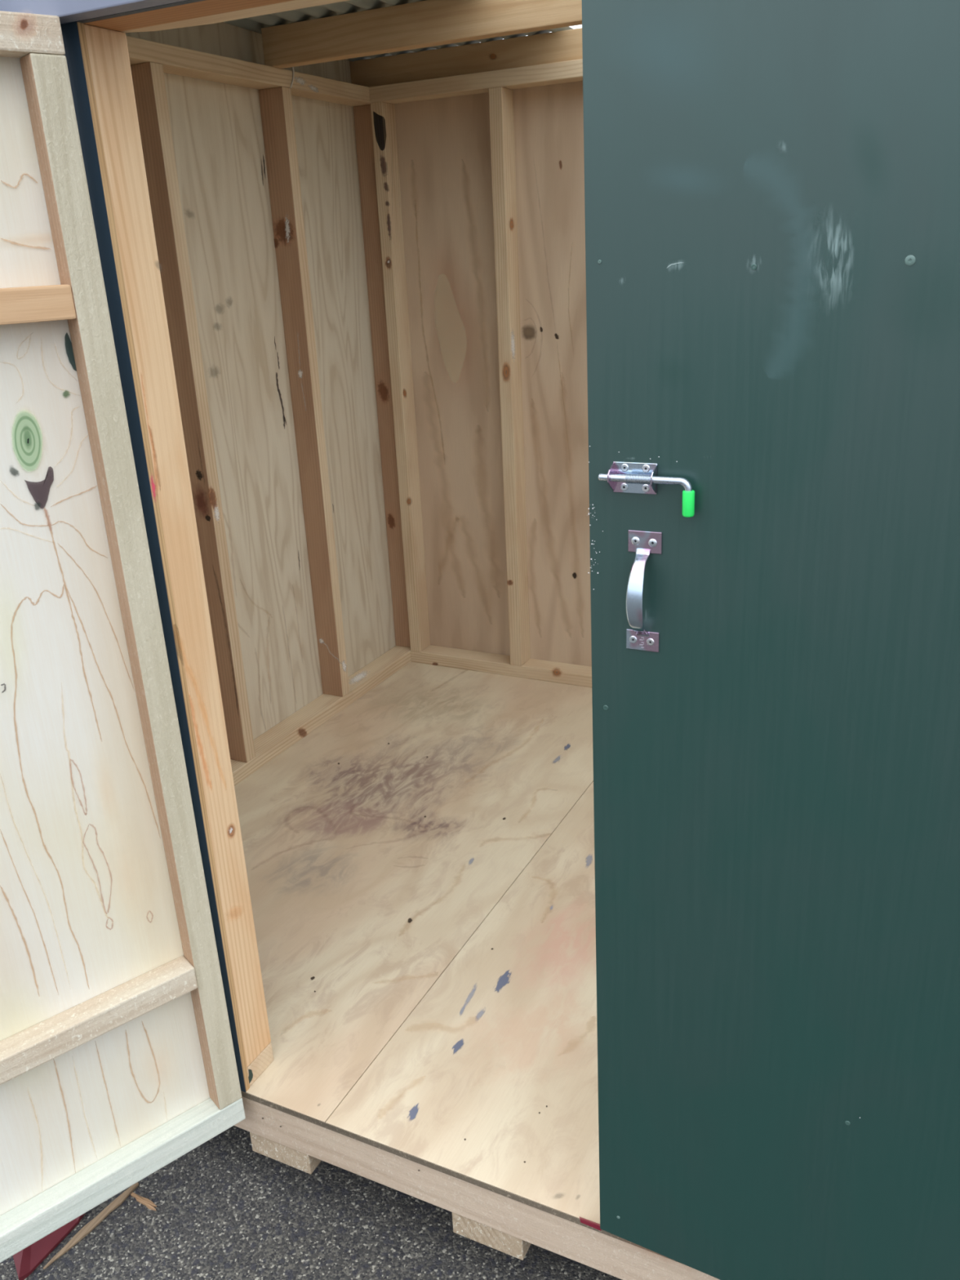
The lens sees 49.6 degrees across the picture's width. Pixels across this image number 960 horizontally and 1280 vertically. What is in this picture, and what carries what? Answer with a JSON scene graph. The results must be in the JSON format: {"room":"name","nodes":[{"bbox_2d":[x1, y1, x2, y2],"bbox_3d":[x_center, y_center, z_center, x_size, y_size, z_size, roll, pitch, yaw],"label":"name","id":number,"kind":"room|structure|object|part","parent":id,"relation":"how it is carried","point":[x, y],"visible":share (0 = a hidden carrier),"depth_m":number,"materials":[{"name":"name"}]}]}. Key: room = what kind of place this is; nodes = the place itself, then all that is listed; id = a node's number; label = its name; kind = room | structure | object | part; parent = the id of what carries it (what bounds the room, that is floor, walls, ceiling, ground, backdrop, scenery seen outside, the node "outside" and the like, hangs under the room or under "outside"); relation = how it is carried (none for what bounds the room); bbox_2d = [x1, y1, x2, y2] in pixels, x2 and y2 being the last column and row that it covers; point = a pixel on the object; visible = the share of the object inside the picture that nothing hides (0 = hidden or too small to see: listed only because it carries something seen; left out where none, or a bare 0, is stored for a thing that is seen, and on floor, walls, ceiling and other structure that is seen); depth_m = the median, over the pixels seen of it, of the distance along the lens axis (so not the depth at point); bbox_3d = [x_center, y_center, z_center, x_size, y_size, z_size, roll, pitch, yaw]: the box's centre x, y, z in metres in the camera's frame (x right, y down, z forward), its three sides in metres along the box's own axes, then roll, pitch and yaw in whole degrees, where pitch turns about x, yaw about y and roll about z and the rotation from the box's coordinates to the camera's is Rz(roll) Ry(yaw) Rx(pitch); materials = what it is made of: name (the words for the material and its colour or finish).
{"room":"outside garden shed","nodes":[
{"label":"outside garden shed","id":0,"kind":"room"},
{"bbox_2d":[60,0,348,1092],"bbox_3d":[0.097,-0.083,1.353,2.996,2.099,0.130,7,23,25],"label":"door frame","id":1,"kind":"structure","parent":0,"point":[96,54],"depth_m":1.54,"materials":[{"name":"dark blue paint"},{"name":"pine"}]},
{"bbox_2d":[0,0,185,24],"bbox_3d":[0.024,-0.769,1.025,3.020,0.125,0.031,7,23,25],"label":"trim","id":2,"kind":"structure","parent":1,"relation":"attached to","point":[68,11],"depth_m":1.28,"materials":[{"name":"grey metal"}]},
{"bbox_2d":[0,10,245,1262],"bbox_3d":[-0.739,0.126,1.430,0.738,1.785,0.058,-19,26,-36],"label":"door","id":3,"kind":"structure","parent":1,"relation":"in","point":[117,1060],"depth_m":1.58,"materials":[{"name":"brown wood"}]},
{"bbox_3d":[-0.799,-0.675,1.107,0.690,0.055,0.043,-19,26,-36],"label":"rail","id":4,"kind":"part","parent":3,"relation":"part of","materials":[{"name":"brown wood"}]},
{"bbox_3d":[-0.783,-0.376,1.220,0.599,0.044,0.042,-19,26,-36],"label":"cross rail","id":5,"kind":"part","parent":3,"relation":"part of","materials":[{"name":"brown wood"}]},
{"bbox_3d":[-0.726,0.646,1.605,0.599,0.043,0.046,-19,26,-36],"label":"cross rail","id":6,"kind":"part","parent":3,"relation":"part of","materials":[{"name":"brown wood"}]},
{"bbox_3d":[-0.711,0.944,1.719,0.690,0.050,0.042,-19,26,-36],"label":"rail","id":7,"kind":"part","parent":3,"relation":"part of","materials":[{"name":"brown wood"}]},
{"bbox_3d":[-0.473,-0.013,1.665,0.046,1.690,0.101,7,23,25],"label":"door post","id":8,"kind":"part","parent":1,"relation":"part of","materials":[{"name":"brown wood"}]},
{"bbox_3d":[-0.768,0.756,2.125,0.789,0.044,0.083,7,23,25],"label":"plate","id":9,"kind":"part","parent":1,"relation":"part of","materials":[{"name":"brown wood"}]},
{"bbox_2d":[582,0,959,1279],"bbox_3d":[0.452,0.156,1.172,0.693,1.758,0.090,7,23,25],"label":"door","id":10,"kind":"structure","parent":1,"relation":"in","point":[772,187],"depth_m":1.16,"materials":[{"name":"green paint"}]},
{"bbox_3d":[0.171,-0.180,1.163,0.052,0.035,0.020,7,23,25],"label":"mounting plate","id":11,"kind":"part","parent":10,"relation":"part of","materials":[{"name":"metal"}]},
{"bbox_3d":[0.193,0.001,1.234,0.040,0.025,0.002,7,23,25],"label":"plate","id":12,"kind":"part","parent":10,"relation":"part of","materials":[{"name":"metal"}]},
{"bbox_3d":[0.189,-0.113,1.192,0.040,0.026,0.002,7,23,25],"label":"plate","id":13,"kind":"part","parent":10,"relation":"part of","materials":[{"name":"metal"}]},
{"bbox_3d":[0.183,-0.172,1.156,0.107,0.022,0.008,7,23,25],"label":"bolt rod","id":14,"kind":"part","parent":10,"relation":"part of","materials":[{"name":"metal"}]},
{"bbox_2d":[124,22,411,786],"bbox_3d":[-0.763,-0.537,2.808,0.122,2.189,2.070,7,23,25],"label":"wall","id":15,"kind":"structure","parent":0,"point":[263,193],"depth_m":3.13,"materials":[{"name":"brown wood"}]},
{"bbox_3d":[-0.787,-1.411,2.518,0.083,0.051,1.995,7,23,25],"label":"plate","id":16,"kind":"part","parent":15,"relation":"part of","materials":[{"name":"brown wood"}]},
{"bbox_2d":[289,66,293,88],"bbox_3d":[-0.528,-1.584,2.914,0.004,0.065,0.024,7,23,25],"label":"cord","id":17,"kind":"object","parent":15,"relation":"hanging from","point":[292,67],"visible":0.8,"depth_m":2.92,"materials":[{"name":"grey"}]},
{"bbox_3d":[-0.701,0.363,3.179,0.083,0.062,1.995,7,23,25],"label":"plate","id":18,"kind":"part","parent":15,"relation":"part of","materials":[{"name":"brown wood"}]},
{"bbox_2d":[224,0,573,61],"bbox_3d":[0.493,-1.365,1.813,3.112,0.084,2.213,7,23,25],"label":"ceiling","id":19,"kind":"structure","parent":0,"point":[255,24],"depth_m":2.76,"materials":[{"name":"metal"}]},
{"bbox_2d":[261,0,582,68],"bbox_3d":[0.720,-1.457,2.235,2.907,0.096,0.045,7,23,25],"label":"roof beam","id":20,"kind":"structure","parent":19,"relation":"attached to","point":[426,23],"depth_m":2.65,"materials":[{"name":"brown wood"}]},
{"bbox_2d":[349,27,591,687],"bbox_3d":[0.973,-0.669,3.032,2.996,2.124,0.104,7,23,25],"label":"wall","id":21,"kind":"structure","parent":0,"point":[479,161],"depth_m":3.44,"materials":[{"name":"brown wood"}]},
{"bbox_3d":[0.966,-1.559,2.679,2.889,0.045,0.083,7,23,25],"label":"plate","id":22,"kind":"part","parent":21,"relation":"part of","materials":[{"name":"brown wood"}]},
{"bbox_3d":[1.051,0.207,3.337,2.889,0.094,0.083,7,23,25],"label":"plate","id":23,"kind":"part","parent":21,"relation":"part of","materials":[{"name":"brown wood"}]},
{"bbox_2d":[234,662,719,1279],"bbox_3d":[0.597,0.648,2.610,3.004,0.261,2.181,7,23,25],"label":"floor","id":24,"kind":"structure","parent":0,"point":[420,867],"depth_m":2.29,"materials":[{"name":"brown wood"}]},
{"label":"outside","id":25,"kind":"structure","parent":0,"visible":0},
{"bbox_2d":[0,1125,622,1279],"bbox_3d":[-0.417,1.203,2.061,28.000,0.300,28.000,7,23,25],"label":"ground","id":26,"kind":"structure","parent":25,"point":[226,1210],"depth_m":1.92,"materials":[{"name":"grey asphalt"}]},
{"bbox_2d":[13,1213,85,1279],"bbox_3d":[-0.796,1.086,1.923,0.116,0.050,0.186,-3,20,0],"label":"painted offcut","id":27,"kind":"object","parent":26,"relation":"on","point":[26,1260],"visible":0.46,"depth_m":1.89,"materials":[{"name":"red paint"}]},
{"bbox_2d":[43,1182,138,1269],"bbox_3d":[-0.727,1.096,1.950,0.017,0.007,0.212,11,24,33],"label":"wood splinter","id":28,"kind":"object","parent":26,"relation":"on","point":[89,1227],"visible":0.98,"depth_m":1.95,"materials":[{"name":"beige wood"}]},
{"bbox_2d":[130,1192,156,1210],"bbox_3d":[-0.644,1.077,1.993,0.071,0.005,0.013,11,24,32],"label":"chip","id":29,"kind":"object","parent":26,"relation":"on","point":[144,1201],"visible":1,"depth_m":1.99,"materials":[{"name":"beige wood"}]},
{"bbox_2d":[249,1132,321,1174],"bbox_3d":[0.085,0.658,2.829,0.136,0.139,2.082,7,23,25],"label":"bearer","id":30,"kind":"object","parent":26,"relation":"on","point":[284,1154],"visible":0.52,"depth_m":1.94,"materials":[{"name":"brown wood"}]},
{"bbox_2d":[452,1212,531,1260],"bbox_3d":[0.472,0.709,2.645,0.132,0.139,2.082,7,23,25],"label":"bearer","id":31,"kind":"object","parent":26,"relation":"on","point":[491,1237],"visible":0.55,"depth_m":1.76,"materials":[{"name":"brown wood"}]}
]}

